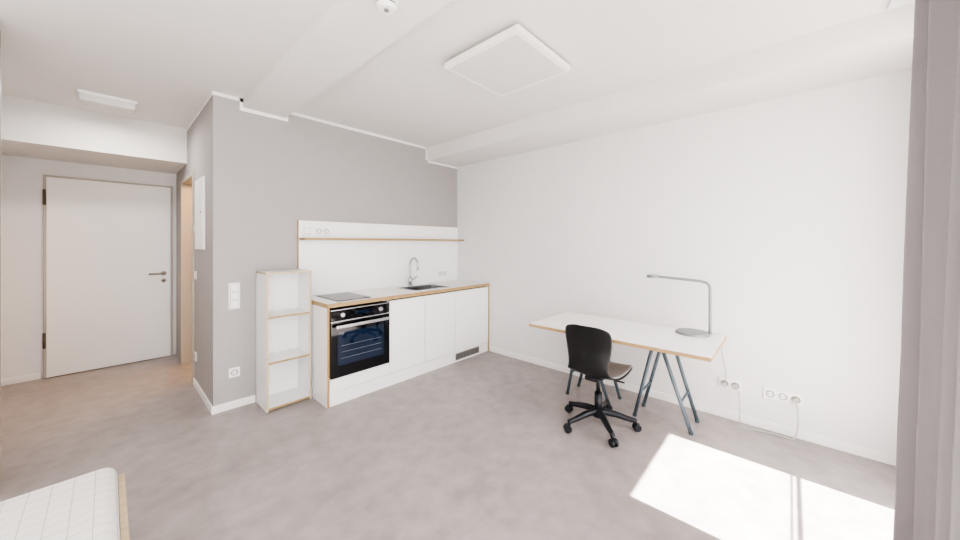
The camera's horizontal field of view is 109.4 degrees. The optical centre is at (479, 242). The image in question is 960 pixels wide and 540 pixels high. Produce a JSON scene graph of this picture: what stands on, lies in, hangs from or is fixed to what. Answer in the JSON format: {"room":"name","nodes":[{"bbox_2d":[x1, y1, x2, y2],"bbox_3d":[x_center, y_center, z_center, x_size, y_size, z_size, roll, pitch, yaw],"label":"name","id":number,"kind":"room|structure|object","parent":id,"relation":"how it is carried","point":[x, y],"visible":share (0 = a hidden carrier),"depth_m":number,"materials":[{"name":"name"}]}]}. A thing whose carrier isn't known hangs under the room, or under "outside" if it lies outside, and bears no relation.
{"room":"studio apartment","nodes":[
{"label":"studio apartment","id":0,"kind":"room"},
{"bbox_2d":[1,154,175,378],"bbox_3d":[-3.787,0.080,4.528,0.120,2.680,3.420,0,0,42],"label":"wall","id":1,"kind":"structure","parent":0,"point":[21,177],"depth_m":3.49,"materials":[{"name":"white paint"}]},
{"bbox_2d":[1,373,40,385],"bbox_3d":[-4.699,1.387,3.431,0.014,0.065,0.330,0,0,42],"label":"baseboard","id":2,"kind":"structure","parent":1,"relation":"attached to","point":[31,377],"depth_m":3.45,"materials":[{"name":"white wood"}]},
{"bbox_2d":[42,175,172,378],"bbox_3d":[-4.201,0.352,3.902,0.111,2.135,1.012,0,0,42],"label":"door","id":3,"kind":"structure","parent":1,"relation":"in","point":[108,245],"depth_m":3.86,"materials":[{"name":"white wood"}]},
{"bbox_2d":[176,100,209,400],"bbox_3d":[-3.050,0.080,3.667,2.130,2.680,0.120,0,0,42],"label":"wall","id":4,"kind":"structure","parent":0,"point":[198,134],"depth_m":3.28,"materials":[{"name":"grey paint"}]},
{"bbox_2d":[181,171,193,382],"bbox_3d":[-3.163,0.345,3.770,0.845,2.150,0.144,0,0,42],"label":"door frame","id":5,"kind":"structure","parent":4,"relation":"attached to","point":[187,184],"depth_m":4.00,"materials":[{"name":"beige wood"}]},
{"bbox_2d":[186,92,212,131],"bbox_3d":[-2.731,-1.246,3.290,1.390,0.028,0.006,0,0,42],"label":"trim","id":6,"kind":"structure","parent":4,"relation":"attached to","point":[211,94],"depth_m":3.20,"materials":[{"name":"white paint"}]},
{"bbox_2d":[195,176,204,249],"bbox_3d":[-2.620,-0.270,3.174,0.410,0.660,0.028,0,0,42],"label":"electrical panel","id":7,"kind":"object","parent":4,"relation":"attached to","point":[200,183],"visible":1,"depth_m":3.08,"materials":[{"name":"white metal"}]},
{"bbox_2d":[193,378,212,412],"bbox_3d":[-2.553,1.387,3.122,0.900,0.065,0.014,0,0,42],"label":"baseboard","id":8,"kind":"structure","parent":4,"relation":"attached to","point":[200,391],"depth_m":3.07,"materials":[{"name":"white wood"}]},
{"bbox_2d":[210,95,456,405],"bbox_3d":[-1.316,0.080,3.897,0.120,2.680,2.799,0,0,42],"label":"wall","id":9,"kind":"structure","parent":0,"point":[267,174],"depth_m":3.17,"materials":[{"name":"grey paint"}]},
{"bbox_2d":[211,395,254,414],"bbox_3d":[-2.114,1.387,2.924,0.014,0.065,0.313,0,0,42],"label":"baseboard","id":10,"kind":"structure","parent":9,"relation":"attached to","point":[216,409],"depth_m":2.91,"materials":[{"name":"white wood"}]},
{"bbox_2d":[229,283,239,308],"bbox_3d":[-2.113,0.455,2.925,0.013,0.220,0.071,0,0,42],"label":"light switch","id":11,"kind":"object","parent":9,"relation":"attached to","point":[234,288],"visible":1,"depth_m":2.92,"materials":[{"name":"white plastic"}]},
{"bbox_2d":[229,366,239,377],"bbox_3d":[-2.114,1.113,2.925,0.012,0.081,0.081,0,0,42],"label":"wall socket","id":12,"kind":"object","parent":9,"relation":"attached to","point":[233,372],"visible":1,"depth_m":2.92,"materials":[{"name":"white plastic"}]},
{"bbox_2d":[212,91,456,168],"bbox_3d":[-1.272,-1.163,3.853,0.006,0.195,2.805,0,0,42],"label":"trim","id":13,"kind":"structure","parent":9,"relation":"attached to","point":[213,92],"depth_m":3.44,"materials":[{"name":"white paint"}]},
{"bbox_2d":[297,220,457,295],"bbox_3d":[-1.046,0.161,4.091,0.017,0.768,2.143,0,0,42],"label":"backsplash","id":14,"kind":"structure","parent":9,"relation":"attached to","point":[337,266],"depth_m":3.88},
{"bbox_2d":[299,238,463,240],"bbox_3d":[-0.989,-0.039,4.043,0.128,0.024,2.130,0,0,42],"label":"wall shelf","id":15,"kind":"object","parent":14,"relation":"attached to","point":[364,239],"visible":1,"depth_m":3.80,"materials":[{"name":"white laminate"}]},
{"bbox_2d":[0,351,895,539],"bbox_3d":[-1.598,1.480,1.994,6.850,0.120,6.290,0,0,42],"label":"floor","id":16,"kind":"structure","parent":0,"point":[477,447],"depth_m":2.17,"materials":[{"name":"concrete"}]},
{"bbox_2d":[0,468,129,539],"bbox_3d":[-1.125,1.177,0.462,2.045,0.485,0.935,0,0,42],"label":"bed","id":17,"kind":"object","parent":16,"relation":"on","point":[92,505],"visible":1,"depth_m":1.19,"materials":[{"name":"white quilted fabric"},{"name":"light plywood"}]},
{"bbox_2d":[256,269,311,412],"bbox_3d":[-1.770,0.835,3.070,0.295,1.170,0.363,0,0,42],"label":"open shelf unit","id":18,"kind":"object","parent":16,"relation":"on","point":[283,297],"visible":1,"depth_m":3.13,"materials":[{"name":"white laminate"}]},
{"bbox_2d":[311,280,488,408],"bbox_3d":[-0.810,0.973,3.888,0.596,0.895,2.120,0,0,42],"label":"kitchen base cabinet","id":19,"kind":"object","parent":16,"relation":"on","point":[430,329],"visible":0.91,"depth_m":3.59,"materials":[{"name":"white laminate"}]},
{"bbox_2d":[303,227,310,234],"bbox_3d":[-1.702,-0.120,3.349,0.013,0.081,0.081,0,0,42],"label":"light switch","id":20,"kind":"object","parent":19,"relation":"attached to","point":[306,230],"visible":1,"depth_m":3.34,"materials":[{"name":"white plastic"}]},
{"bbox_2d":[315,227,329,234],"bbox_3d":[-1.602,-0.120,3.460,0.012,0.081,0.152,0,0,42],"label":"wall socket","id":21,"kind":"object","parent":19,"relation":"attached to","point":[318,230],"visible":1,"depth_m":3.46,"materials":[{"name":"white plastic"}]},
{"bbox_2d":[316,292,369,301],"bbox_3d":[-1.336,0.521,3.319,0.480,0.007,0.330,0,0,42],"label":"cooktop","id":22,"kind":"object","parent":19,"relation":"in","point":[344,296],"visible":1,"depth_m":3.29,"materials":[{"name":"glass"}]},
{"bbox_2d":[330,301,388,379],"bbox_3d":[-1.259,0.878,3.289,0.564,0.593,0.576,0,0,42],"label":"built-in oven","id":23,"kind":"object","parent":19,"relation":"in","point":[359,333],"visible":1,"depth_m":3.10,"materials":[{"name":"black glass"}]},
{"bbox_2d":[408,257,418,285],"bbox_3d":[-0.778,0.348,4.148,0.192,0.352,0.131,0,0,42],"label":"kitchen faucet","id":24,"kind":"object","parent":19,"relation":"on","point":[410,279],"depth_m":4.15,"materials":[{"name":"silver metal"}]},
{"bbox_2d":[400,284,449,290],"bbox_3d":[-0.660,0.604,4.015,0.354,0.169,0.504,0,0,42],"label":"sink","id":25,"kind":"object","parent":19,"relation":"in","point":[428,286],"depth_m":4.16,"materials":[{"name":"silver metal"}]},
{"bbox_2d":[438,270,446,276],"bbox_3d":[-0.513,0.415,4.652,0.012,0.081,0.152,0,0,42],"label":"wall socket","id":26,"kind":"object","parent":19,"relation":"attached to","point":[442,272],"visible":1,"depth_m":4.65,"materials":[{"name":"white plastic"}]},
{"bbox_2d":[563,324,641,447],"bbox_3d":[0.923,1.012,2.664,0.581,0.814,0.582,0,0,42],"label":"office chair","id":27,"kind":"object","parent":16,"relation":"on","point":[589,348],"visible":1,"depth_m":2.53,"materials":[{"name":"plastic"}]},
{"bbox_2d":[529,312,726,435],"bbox_3d":[1.149,1.060,2.771,1.328,0.720,0.690,0,0,42],"label":"desk","id":28,"kind":"object","parent":16,"relation":"on","point":[661,339],"visible":0.77,"depth_m":2.66,"materials":[{"name":"white laminate"}]},
{"bbox_2d":[646,274,711,337],"bbox_3d":[1.560,0.482,2.699,0.465,0.434,0.228,0,0,42],"label":"desk lamp","id":29,"kind":"object","parent":28,"relation":"on","point":[690,332],"depth_m":2.59,"materials":[{"name":"white metal"}]},
{"bbox_2d":[712,333,726,386],"bbox_3d":[1.879,0.924,2.668,0.285,0.468,0.057,0,0,-36],"label":"cable","id":30,"kind":"object","parent":28,"relation":"attached to","point":[724,383],"visible":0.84,"depth_m":2.69,"materials":[{"name":"white plastic"}]},
{"bbox_2d":[732,384,798,439],"bbox_3d":[2.137,1.272,2.560,0.390,0.299,0.089,0,0,42],"label":"cable","id":31,"kind":"object","parent":16,"relation":"on","point":[734,386],"visible":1,"depth_m":2.50,"materials":[{"name":"white plastic"}]},
{"bbox_2d":[0,0,914,146],"bbox_3d":[-1.598,-1.330,1.994,6.850,0.140,6.290,0,0,42],"label":"ceiling","id":32,"kind":"structure","parent":0,"point":[168,57],"depth_m":2.17,"materials":[{"name":"paint"}]},
{"bbox_2d":[1,94,186,173],"bbox_3d":[-4.029,-1.070,3.537,0.860,0.380,1.391,0,0,42],"label":"ceiling beam","id":33,"kind":"structure","parent":32,"relation":"attached to","point":[29,128],"depth_m":3.30,"materials":[{"name":"white paint"}]},
{"bbox_2d":[77,89,137,114],"bbox_3d":[-3.246,-1.220,2.971,0.220,0.079,0.350,0,0,42],"label":"ceiling lamp","id":34,"kind":"object","parent":32,"relation":"attached to","point":[86,98],"depth_m":2.92,"materials":[{"name":"white plastic"}]},
{"bbox_2d":[243,0,451,117],"bbox_3d":[-0.426,-1.223,1.699,4.160,0.075,0.335,0,0,42],"label":"ceiling beam","id":35,"kind":"structure","parent":32,"relation":"attached to","point":[350,32],"depth_m":2.08,"materials":[{"name":"white paint"}]},
{"bbox_2d":[374,0,397,14],"bbox_3d":[-0.458,-1.160,1.664,0.112,0.050,0.112,0,0,42],"label":"smoke detector","id":36,"kind":"object","parent":32,"relation":"attached to","point":[387,7],"visible":1,"depth_m":1.65,"materials":[{"name":"white plastic"}]},
{"bbox_2d":[444,24,570,96],"bbox_3d":[0.191,-1.222,2.330,0.620,0.075,0.620,0,0,42],"label":"lamp","id":37,"kind":"object","parent":32,"relation":"attached to","point":[512,60],"depth_m":2.25,"materials":[{"name":"white plastic"}]},
{"bbox_2d":[427,2,914,166],"bbox_3d":[1.023,-1.175,3.286,4.160,0.170,0.547,0,0,42],"label":"ceiling beam","id":38,"kind":"structure","parent":32,"relation":"attached to","point":[881,43],"depth_m":2.45,"materials":[{"name":"white paint"}]},
{"bbox_2d":[893,0,959,539],"bbox_3d":[1.288,0.085,0.859,0.192,2.640,0.957,0,0,42],"label":"curtain","id":39,"kind":"object","parent":32,"relation":"hanging from","point":[927,493],"visible":1,"depth_m":1.09,"materials":[{"name":"fabric"}]},
{"bbox_2d":[457,69,911,455],"bbox_3d":[0.472,0.080,4.261,6.850,2.680,0.150,0,0,42],"label":"wall","id":40,"kind":"structure","parent":0,"point":[791,208],"depth_m":2.71,"materials":[{"name":"white paint"}]},
{"bbox_2d":[490,347,895,465],"bbox_3d":[1.439,1.387,3.267,3.520,0.065,0.014,0,0,42],"label":"baseboard","id":41,"kind":"structure","parent":40,"relation":"attached to","point":[890,459],"depth_m":2.66,"materials":[{"name":"white wood"}]},
{"bbox_2d":[719,377,741,391],"bbox_3d":[2.016,1.140,2.741,0.152,0.081,0.012,0,0,42],"label":"wall socket","id":42,"kind":"object","parent":40,"relation":"attached to","point":[730,382],"visible":0.77,"depth_m":2.74,"materials":[{"name":"white plastic"}]},
{"bbox_2d":[763,387,803,406],"bbox_3d":[2.251,1.142,2.527,0.223,0.081,0.012,0,0,42],"label":"wall socket","id":43,"kind":"object","parent":40,"relation":"attached to","point":[782,396],"visible":0.89,"depth_m":2.53,"materials":[{"name":"white plastic"}]},
{"bbox_2d":[887,0,903,9],"bbox_3d":[0.501,-1.249,-0.052,0.050,0.022,5.000,0,0,42],"label":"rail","id":44,"kind":"object","parent":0,"point":[892,4],"depth_m":1.76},
{"bbox_3d":[-3.487,0.080,1.134,0.120,2.680,2.172,0,0,42],"label":"wall partition","id":45,"kind":"structure","parent":0,"visible":0},
{"bbox_2d":[0,30,0,486],"bbox_3d":[-2.758,0.090,1.932,0.144,2.660,0.024,0,0,42],"label":"trim","id":46,"kind":"structure","parent":45,"relation":"attached to","point":[0,30],"depth_m":1.98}
]}

